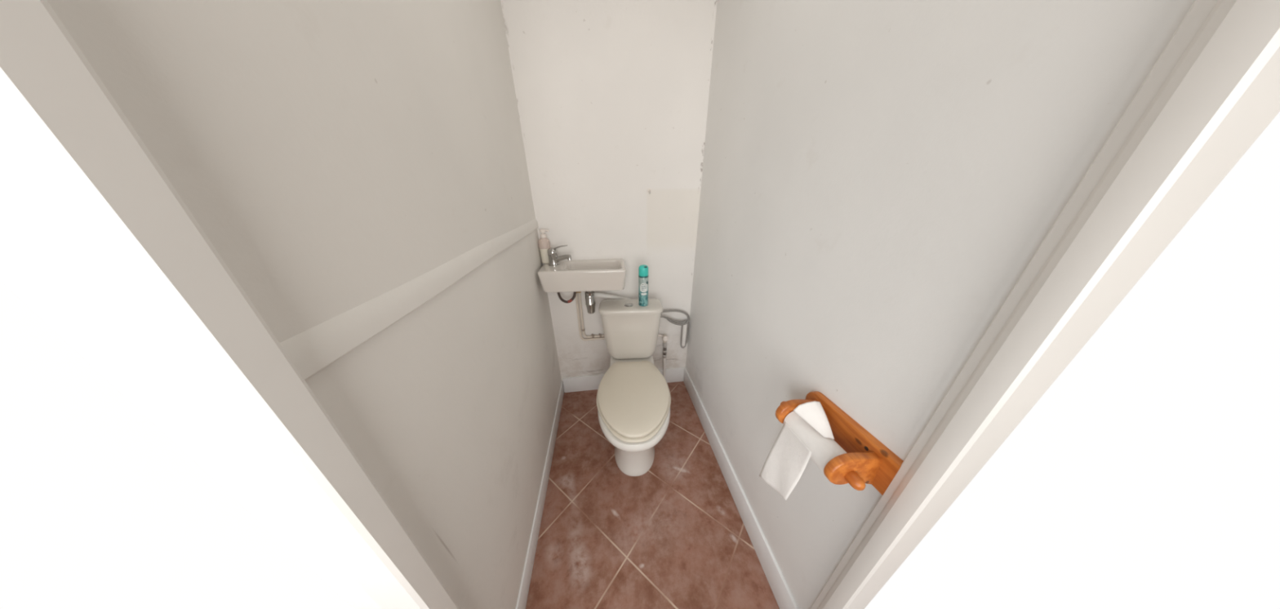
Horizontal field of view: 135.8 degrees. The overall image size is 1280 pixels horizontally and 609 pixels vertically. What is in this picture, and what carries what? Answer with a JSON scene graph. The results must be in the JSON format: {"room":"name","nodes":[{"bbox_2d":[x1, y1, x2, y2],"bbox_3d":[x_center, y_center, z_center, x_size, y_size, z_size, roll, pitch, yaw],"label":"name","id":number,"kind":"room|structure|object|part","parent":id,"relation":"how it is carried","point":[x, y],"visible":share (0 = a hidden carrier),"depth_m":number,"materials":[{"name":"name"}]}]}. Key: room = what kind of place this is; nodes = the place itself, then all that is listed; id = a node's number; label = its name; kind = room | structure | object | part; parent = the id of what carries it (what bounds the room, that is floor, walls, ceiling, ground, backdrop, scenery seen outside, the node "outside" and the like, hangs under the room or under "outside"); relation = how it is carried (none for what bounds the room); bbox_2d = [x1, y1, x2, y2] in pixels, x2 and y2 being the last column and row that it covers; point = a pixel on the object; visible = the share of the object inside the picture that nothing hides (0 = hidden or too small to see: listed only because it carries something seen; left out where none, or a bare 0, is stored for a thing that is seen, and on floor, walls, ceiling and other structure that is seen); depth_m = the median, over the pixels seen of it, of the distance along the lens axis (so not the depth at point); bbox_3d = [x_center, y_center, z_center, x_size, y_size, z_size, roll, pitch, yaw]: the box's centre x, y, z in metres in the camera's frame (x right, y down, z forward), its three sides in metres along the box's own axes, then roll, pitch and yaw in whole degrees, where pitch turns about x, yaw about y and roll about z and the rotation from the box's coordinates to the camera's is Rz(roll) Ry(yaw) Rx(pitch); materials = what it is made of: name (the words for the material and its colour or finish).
{"room":"bathroom","nodes":[
{"label":"bathroom","id":0,"kind":"room"},
{"bbox_2d":[0,0,561,608],"bbox_3d":[-0.523,-0.207,0.881,0.060,2.450,1.429,-3,25,-7],"label":"wall","id":1,"kind":"structure","parent":0,"point":[334,155],"depth_m":0.41,"materials":[{"name":"paint"}]},
{"bbox_2d":[0,0,459,608],"bbox_3d":[-0.391,0.242,0.340,0.056,2.080,0.058,-3,25,-7],"label":"trim","id":2,"kind":"structure","parent":1,"relation":"attached to","point":[79,185],"depth_m":0.20,"materials":[{"name":"paint"}]},
{"bbox_2d":[280,218,538,380],"bbox_3d":[-0.484,-0.186,0.860,0.008,0.053,1.295,-3,25,-7],"label":"trim","id":3,"kind":"structure","parent":1,"relation":"attached to","point":[311,350],"depth_m":0.41,"materials":[{"name":"paint"}]},
{"bbox_2d":[515,381,564,608],"bbox_3d":[-0.483,0.872,1.340,0.007,0.105,1.295,-3,25,-7],"label":"baseboard","id":4,"kind":"structure","parent":1,"relation":"attached to","point":[528,566],"depth_m":1.15,"materials":[{"name":"wood"}]},
{"bbox_2d":[500,0,717,391],"bbox_3d":[-0.121,-0.508,1.542,0.934,2.450,0.100,-3,25,-7],"label":"wall","id":5,"kind":"structure","parent":0,"point":[612,95],"depth_m":1.33,"materials":[{"name":"paint"}]},
{"bbox_2d":[537,258,626,292],"bbox_3d":[-0.314,-0.165,1.477,0.464,0.120,0.245,-3,25,-7],"label":"basin","id":6,"kind":"object","parent":5,"relation":"attached to","point":[602,274],"visible":0.97,"depth_m":1.39,"materials":[{"name":"ceramic"}]},
{"bbox_2d":[538,228,551,263],"bbox_3d":[-0.538,-0.329,1.466,0.061,0.189,0.061,-18,30,-34],"label":"soap dispenser","id":7,"kind":"object","parent":6,"relation":"on","point":[544,242],"visible":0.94,"depth_m":1.44,"materials":[{"name":"beige plastic"}]},
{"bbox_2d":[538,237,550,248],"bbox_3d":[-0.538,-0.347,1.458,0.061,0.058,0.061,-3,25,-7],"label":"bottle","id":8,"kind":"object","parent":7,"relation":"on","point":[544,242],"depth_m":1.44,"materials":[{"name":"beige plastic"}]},
{"bbox_2d":[546,244,571,266],"bbox_3d":[-0.446,-0.277,1.444,0.141,0.112,0.062,1,24,3],"label":"tap","id":9,"kind":"object","parent":6,"relation":"on","point":[553,259],"visible":1,"depth_m":1.43,"materials":[{"name":"silver metal"}]},
{"bbox_3d":[-0.427,-0.255,1.440,0.103,0.048,0.029,6,25,13],"label":"spout","id":10,"kind":"part","parent":9,"relation":"part of","materials":[{"name":"silver metal"}]},
{"bbox_2d":[556,291,576,302],"bbox_3d":[-0.433,-0.067,1.544,0.114,0.127,0.025,-12,27,-24],"label":"flexible hose","id":11,"kind":"object","parent":6,"relation":"attached to","point":[570,300],"visible":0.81,"depth_m":1.56,"materials":[{"name":"silver metal"}]},
{"bbox_2d":[584,291,629,314],"bbox_3d":[-0.181,-0.060,1.609,0.327,0.182,0.089,-10,26,-22],"label":"trap","id":12,"kind":"object","parent":6,"relation":"attached to","point":[590,296],"visible":0.79,"depth_m":1.55,"materials":[{"name":"silver metal"}]},
{"bbox_2d":[575,291,604,341],"bbox_3d":[-0.299,0.059,1.698,0.224,0.402,0.034,-3,25,-7],"label":"pipe","id":13,"kind":"object","parent":5,"relation":"attached to","point":[593,337],"visible":0.82,"depth_m":1.71,"materials":[{"name":"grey metal"}]},
{"bbox_2d":[562,367,684,392],"bbox_3d":[-0.111,0.571,1.971,0.912,0.130,0.011,-3,25,-7],"label":"baseboard","id":14,"kind":"structure","parent":5,"relation":"attached to","point":[673,375],"depth_m":1.94,"materials":[{"name":"wood"}]},
{"bbox_2d":[660,309,689,347],"bbox_3d":[0.227,0.178,1.813,0.242,0.326,0.044,-5,25,-11],"label":"hose","id":15,"kind":"object","parent":5,"relation":"attached to","point":[685,325],"visible":0.9,"depth_m":1.79,"materials":[{"name":"silver metal"}]},
{"bbox_2d":[525,381,779,608],"bbox_3d":[-0.026,0.923,1.449,1.134,0.080,1.465,-3,25,-7],"label":"floor","id":16,"kind":"structure","parent":0,"point":[673,535],"depth_m":1.17,"materials":[{"name":"tile"}]},
{"bbox_2d":[596,298,671,475],"bbox_3d":[-0.037,0.460,1.430,0.384,0.780,0.717,-1,24,-3],"label":"toilet","id":17,"kind":"object","parent":16,"relation":"on","point":[633,397],"visible":1,"depth_m":1.38,"materials":[{"name":"ceramic"}]},
{"bbox_3d":[-0.053,0.011,1.522,0.368,0.030,0.176,-1,24,-3],"label":"cistern lid","id":18,"kind":"part","parent":17,"relation":"part of","materials":[{"name":"white ceramic"}]},
{"bbox_3d":[-0.033,0.457,1.345,0.374,0.023,0.522,-1,24,-3],"label":"seat lid","id":19,"kind":"part","parent":17,"relation":"part of","materials":[{"name":"beige plastic"}]},
{"bbox_3d":[-0.033,0.478,1.348,0.384,0.012,0.532,-1,24,-3],"label":"seat","id":20,"kind":"part","parent":17,"relation":"part of","materials":[{"name":"beige plastic"}]},
{"bbox_2d":[638,264,648,306],"bbox_3d":[0.019,-0.106,1.459,0.055,0.236,0.056,-3,25,-7],"label":"air freshener","id":21,"kind":"object","parent":17,"relation":"on","point":[643,268],"visible":1,"depth_m":1.44,"materials":[{"name":"teal plastic"}]},
{"bbox_2d":[657,334,667,378],"bbox_3d":[0.153,0.421,1.895,0.092,0.465,0.062,-3,25,-7],"label":"pipe","id":22,"kind":"object","parent":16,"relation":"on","point":[664,338],"visible":0.97,"depth_m":1.87,"materials":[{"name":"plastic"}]},
{"bbox_2d":[685,0,1195,608],"bbox_3d":[0.462,-0.264,1.003,0.060,2.450,1.429,-3,25,-7],"label":"wall","id":23,"kind":"structure","parent":0,"point":[880,177],"depth_m":0.55,"materials":[{"name":"paint"}]},
{"bbox_2d":[683,366,798,608],"bbox_3d":[0.433,0.806,1.448,0.011,0.132,1.295,-3,25,-7],"label":"baseboard","id":24,"kind":"structure","parent":23,"relation":"attached to","point":[784,599],"depth_m":1.15,"materials":[{"name":"wood"}]},
{"bbox_2d":[775,391,903,495],"bbox_3d":[0.447,0.327,0.619,0.132,0.112,0.279,-3,25,-7],"label":"toilet paper holder","id":25,"kind":"object","parent":23,"relation":"attached to","point":[866,460],"visible":0.76,"depth_m":0.55,"materials":[{"name":"orange wood"}]},
{"bbox_3d":[0.426,0.298,0.708,0.115,0.086,0.019,-3,20,-7],"label":"arm","id":26,"kind":"part","parent":25,"relation":"part of","materials":[{"name":"orange wood"}]},
{"bbox_2d":[759,400,846,500],"bbox_3d":[0.420,0.408,0.670,0.084,0.329,0.151,-3,25,-7],"label":"toilet paper","id":27,"kind":"object","parent":25,"relation":"hanging from","point":[806,433],"visible":0.88,"depth_m":0.65,"materials":[{"name":"white paper"}]},
{"bbox_3d":[0.448,0.354,0.553,0.115,0.086,0.019,-3,20,-7],"label":"arm","id":28,"kind":"part","parent":25,"relation":"part of","materials":[{"name":"orange wood"}]},
{"bbox_2d":[810,0,1279,608],"bbox_3d":[0.519,0.202,0.423,0.063,2.080,0.066,-3,25,-7],"label":"trim","id":29,"kind":"structure","parent":23,"relation":"attached to","point":[1213,90],"depth_m":0.29,"materials":[{"name":"paint"}]}
]}

